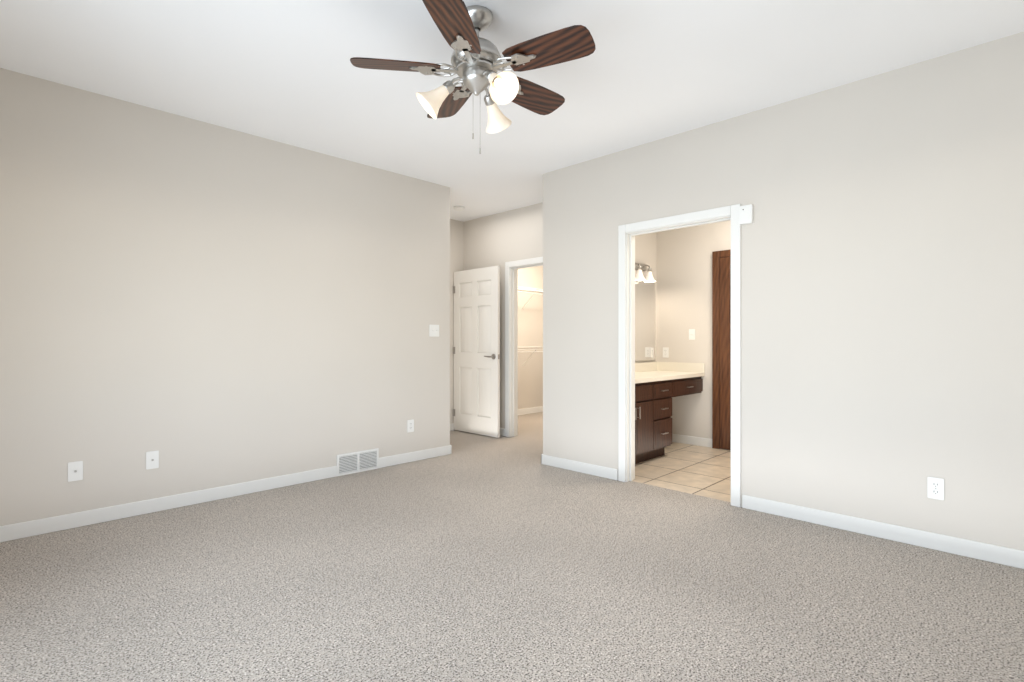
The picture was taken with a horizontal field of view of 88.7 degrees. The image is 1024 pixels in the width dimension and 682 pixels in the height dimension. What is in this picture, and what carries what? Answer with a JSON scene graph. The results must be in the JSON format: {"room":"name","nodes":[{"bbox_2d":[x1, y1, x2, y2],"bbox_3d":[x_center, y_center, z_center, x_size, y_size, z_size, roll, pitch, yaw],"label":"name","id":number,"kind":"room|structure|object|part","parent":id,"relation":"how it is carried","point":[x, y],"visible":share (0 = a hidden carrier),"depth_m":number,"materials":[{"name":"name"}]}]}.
{"room":"empty bedroom","nodes":[
{"label":"empty bedroom","id":0,"kind":"room"},
{"bbox_2d":[0,68,449,525],"bbox_3d":[-2.068,-0.207,3.974,0.120,2.720,3.970,0,0,45],"label":"wall","id":1,"kind":"structure","parent":0,"point":[198,305],"depth_m":3.70,"materials":[{"name":"paint"}]},
{"bbox_2d":[68,461,82,481],"bbox_3d":[-2.695,0.805,3.237,0.016,0.118,0.072,0,0,45],"label":"outlet","id":2,"kind":"object","parent":1,"relation":"attached to","point":[75,471],"visible":1,"depth_m":3.24,"materials":[{"name":"white plastic"}]},
{"bbox_2d":[146,450,158,469],"bbox_3d":[-2.414,0.800,3.522,0.016,0.118,0.072,0,0,45],"label":"outlet","id":3,"kind":"object","parent":1,"relation":"attached to","point":[152,459],"visible":1,"depth_m":3.52,"materials":[{"name":"white plastic"}]},
{"bbox_2d":[0,466,336,541],"bbox_3d":[-2.452,1.107,3.488,0.013,0.092,2.740,0,0,44],"label":"baseboard","id":4,"kind":"structure","parent":1,"relation":"attached to","point":[15,531],"depth_m":3.52,"materials":[{"name":"white wood"}]},
{"bbox_2d":[337,448,378,475],"bbox_3d":[-1.350,1.062,4.608,0.012,0.182,0.400,0,0,45],"label":"air vent","id":5,"kind":"object","parent":1,"relation":"in","point":[357,461],"visible":1,"depth_m":4.60,"materials":[{"name":"white metal"}]},
{"bbox_2d":[407,419,413,431],"bbox_3d":[-0.966,0.810,5.001,0.008,0.118,0.072,0,0,45],"label":"electrical outlet","id":6,"kind":"object","parent":1,"relation":"attached to","point":[410,425],"visible":1,"depth_m":5.00,"materials":[{"name":"white plastic"}]},
{"bbox_2d":[379,445,451,467],"bbox_3d":[-0.923,1.107,5.044,0.013,0.092,0.820,0,0,44],"label":"baseboard","id":7,"kind":"structure","parent":1,"relation":"attached to","point":[392,460],"depth_m":5.02,"materials":[{"name":"white wood"}]},
{"bbox_2d":[429,325,438,336],"bbox_3d":[-0.766,-0.103,5.197,0.019,0.118,0.118,0,0,45],"label":"light switch","id":8,"kind":"object","parent":1,"relation":"attached to","point":[433,330],"visible":1,"depth_m":5.20,"materials":[{"name":"white plastic"}]},
{"bbox_2d":[450,219,463,423],"bbox_3d":[-1.061,-0.207,6.539,0.120,2.720,1.100,0,0,45],"label":"wall","id":9,"kind":"structure","parent":0,"point":[456,245],"depth_m":6.76,"materials":[{"name":"paint"}]},
{"bbox_2d":[453,266,499,437],"bbox_3d":[-0.451,0.126,6.482,0.826,2.030,0.158,0,0,45],"label":"entry door","id":10,"kind":"structure","parent":9,"relation":"in","point":[476,353],"depth_m":6.44,"materials":[{"name":"white wood"}]},
{"bbox_2d":[464,202,542,428],"bbox_3d":[-0.031,-0.207,6.382,2.510,2.720,0.120,0,0,45],"label":"wall","id":11,"kind":"structure","parent":0,"point":[500,239],"depth_m":6.38,"materials":[{"name":"paint"}]},
{"bbox_2d":[505,257,542,436],"bbox_3d":[0.308,0.101,6.049,0.948,2.104,0.152,0,0,45],"label":"door frame","id":12,"kind":"structure","parent":11,"relation":"attached to","point":[511,347],"depth_m":6.31,"materials":[{"name":"white wood"}]},
{"bbox_2d":[0,412,1023,681],"bbox_3d":[0.309,1.203,3.902,6.470,0.100,7.440,0,0,45],"label":"floor","id":13,"kind":"structure","parent":0,"point":[482,558],"depth_m":2.41,"materials":[{"name":"grey carpet"}]},
{"bbox_2d":[450,423,504,435],"bbox_3d":[-0.291,1.107,5.791,2.027,0.092,1.087,0,0,45],"label":"baseboard","id":14,"kind":"structure","parent":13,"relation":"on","point":[502,431],"depth_m":6.39,"materials":[{"name":"white wood"}]},
{"bbox_2d":[0,0,1023,221],"bbox_3d":[0.309,-1.627,3.902,6.470,0.120,7.440,0,0,45],"label":"ceiling","id":15,"kind":"structure","parent":0,"point":[289,73],"depth_m":2.96,"materials":[{"name":"paint"}]},
{"bbox_2d":[453,206,464,210],"bbox_3d":[-0.619,-1.548,6.133,0.132,0.036,0.132,0,0,45],"label":"smoke detector","id":16,"kind":"object","parent":15,"relation":"attached to","point":[459,208],"visible":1,"depth_m":6.09,"materials":[{"name":"white plastic"}]},
{"bbox_2d":[350,0,595,153],"bbox_3d":[-0.142,-1.233,2.547,1.136,0.666,1.098,0,0,45],"label":"ceiling fan","id":17,"kind":"object","parent":15,"relation":"hanging from","point":[477,63],"visible":1,"depth_m":2.43,"materials":[{"name":"brown wood"}]},
{"bbox_3d":[-0.546,-1.299,2.471,0.414,0.006,0.180,0,14,-8],"label":"blade","id":18,"kind":"part","parent":17,"relation":"part of","materials":[{"name":"brown wood"}]},
{"bbox_3d":[-0.336,-1.299,2.864,0.180,0.006,0.414,-15,7,-25],"label":"blade","id":19,"kind":"part","parent":17,"relation":"part of","materials":[{"name":"brown wood"}]},
{"bbox_3d":[-0.238,-1.299,2.150,0.180,0.006,0.414,14,2,10],"label":"blade","id":20,"kind":"part","parent":17,"relation":"part of","materials":[{"name":"brown wood"}]},
{"label":"blade","id":21,"kind":"part","parent":17,"relation":"part of","materials":[{"name":"brown wood"}]},
{"bbox_3d":[0.164,-1.299,2.344,0.414,0.006,0.180,0,-14,28],"label":"blade","id":22,"kind":"part","parent":17,"relation":"part of","materials":[{"name":"brown wood"}]},
{"bbox_2d":[518,266,542,408],"bbox_3d":[-0.095,-0.207,8.022,0.120,2.720,2.130,0,0,45],"label":"wall","id":23,"kind":"structure","parent":0,"point":[530,370],"depth_m":8.33,"materials":[{"name":"paint"}]},
{"bbox_2d":[518,406,542,414],"bbox_3d":[-0.099,1.107,7.920,0.017,0.092,1.980,0,0,44],"label":"baseboard","id":24,"kind":"structure","parent":23,"relation":"attached to","point":[530,410],"depth_m":8.29,"materials":[{"name":"white wood"}]},
{"bbox_2d":[518,286,542,365],"bbox_3d":[0.015,-0.202,7.830,0.302,1.197,1.994,0,0,45],"label":"wire closet shelf","id":25,"kind":"object","parent":23,"relation":"attached to","point":[530,289],"visible":0.31,"depth_m":7.96,"materials":[{"name":"white metal"}]},
{"bbox_2d":[635,232,655,362],"bbox_3d":[1.436,-0.207,5.984,0.140,2.720,2.890,0,0,45],"label":"wall","id":26,"kind":"structure","parent":0,"point":[645,248],"depth_m":6.00,"materials":[{"name":"paint"}]},
{"bbox_2d":[635,280,654,361],"bbox_3d":[1.083,-0.236,5.518,0.008,0.938,1.650,0,0,45],"label":"bathroom mirror","id":27,"kind":"object","parent":26,"relation":"attached to","point":[644,317],"visible":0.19,"depth_m":5.94,"materials":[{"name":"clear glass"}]},
{"bbox_2d":[635,262,655,281],"bbox_3d":[1.290,-0.763,5.609,0.175,0.208,0.810,0,0,45],"label":"sconce","id":28,"kind":"object","parent":26,"relation":"attached to","point":[639,267],"visible":0.5,"depth_m":5.78,"materials":[{"name":"white glass"}]},
{"bbox_2d":[635,362,658,369],"bbox_3d":[1.084,0.294,5.510,0.020,0.102,1.716,0,0,45],"label":"backsplash","id":29,"kind":"structure","parent":26,"relation":"attached to","point":[645,365],"depth_m":5.96,"materials":[{"name":"beige stone"}]},
{"bbox_2d":[633,442,730,501],"bbox_3d":[2.156,1.203,4.513,3.090,0.100,1.920,0,0,45],"label":"floor","id":30,"kind":"structure","parent":0,"point":[695,469],"depth_m":4.63,"materials":[{"name":"beige tile"}]},
{"bbox_2d":[635,374,704,463],"bbox_3d":[1.297,0.768,5.315,0.597,0.770,1.736,0,0,45],"label":"bathroom vanity","id":31,"kind":"object","parent":30,"relation":"on","point":[658,385],"depth_m":5.04,"materials":[{"name":"brown wood"}]},
{"bbox_2d":[635,370,694,381],"bbox_3d":[1.292,0.364,5.320,0.583,0.038,1.736,0,0,45],"label":"countertop","id":32,"kind":"structure","parent":31,"relation":"on","point":[648,375],"depth_m":5.43,"materials":[{"name":"beige stone"}]},
{"bbox_2d":[656,220,730,449],"bbox_3d":[2.769,-0.207,5.172,2.900,2.720,0.120,0,0,45],"label":"wall","id":33,"kind":"structure","parent":0,"point":[683,281],"depth_m":5.87,"materials":[{"name":"paint"}]},
{"bbox_2d":[663,347,668,357],"bbox_3d":[1.775,0.133,6.058,0.072,0.118,0.008,0,0,45],"label":"outlet","id":34,"kind":"object","parent":33,"relation":"attached to","point":[665,352],"visible":1,"depth_m":6.05,"materials":[{"name":"white plastic"}]},
{"bbox_2d":[659,362,704,373],"bbox_3d":[1.894,0.294,5.932,0.583,0.102,0.020,0,0,45],"label":"backsplash","id":35,"kind":"structure","parent":33,"relation":"attached to","point":[699,368],"depth_m":5.89,"materials":[{"name":"beige stone"}]},
{"bbox_2d":[672,434,711,447],"bbox_3d":[1.694,1.107,5.661,0.680,0.092,0.690,0,0,45],"label":"baseboard","id":36,"kind":"structure","parent":33,"relation":"attached to","point":[698,441],"depth_m":5.82,"materials":[{"name":"white wood"}]},
{"bbox_2d":[689,329,694,339],"bbox_3d":[1.999,-0.073,5.829,0.072,0.118,0.019,0,0,45],"label":"bathroom light switch","id":37,"kind":"object","parent":33,"relation":"attached to","point":[691,334],"visible":1,"depth_m":5.83,"materials":[{"name":"white plastic"}]},
{"bbox_2d":[712,249,730,449],"bbox_3d":[2.466,0.096,5.306,0.912,2.114,0.107,0,0,45],"label":"door","id":38,"kind":"structure","parent":33,"relation":"in","point":[721,349],"depth_m":5.57,"materials":[{"name":"brown wood"}]},
{"bbox_2d":[543,32,1023,550],"bbox_3d":[1.701,-0.207,3.614,3.840,2.720,0.120,0,0,45],"label":"wall","id":39,"kind":"structure","parent":0,"point":[882,307],"depth_m":3.16,"materials":[{"name":"paint"}]},
{"bbox_2d":[618,204,740,506],"bbox_3d":[1.280,0.101,4.028,0.988,2.104,0.152,0,0,45],"label":"door frame","id":40,"kind":"structure","parent":39,"relation":"attached to","point":[627,233],"depth_m":4.24,"materials":[{"name":"white wood"}]},
{"bbox_2d":[739,204,753,224],"bbox_3d":[1.608,-0.867,3.598,0.085,0.125,0.031,0,0,45],"label":"door chime","id":41,"kind":"object","parent":39,"relation":"attached to","point":[746,214],"visible":0.98,"depth_m":3.58,"materials":[{"name":"white plastic"}]},
{"bbox_2d":[541,454,1023,568],"bbox_3d":[1.916,1.107,3.842,3.853,0.092,0.773,0,0,45],"label":"baseboard","id":42,"kind":"structure","parent":39,"relation":"attached to","point":[1007,556],"depth_m":3.11,"materials":[{"name":"white wood"}]},
{"bbox_2d":[927,477,943,499],"bbox_3d":[2.340,0.814,2.895,0.072,0.118,0.008,0,0,45],"label":"electrical outlet","id":43,"kind":"object","parent":39,"relation":"attached to","point":[935,488],"visible":1,"depth_m":2.89,"materials":[{"name":"white plastic"}]}
]}

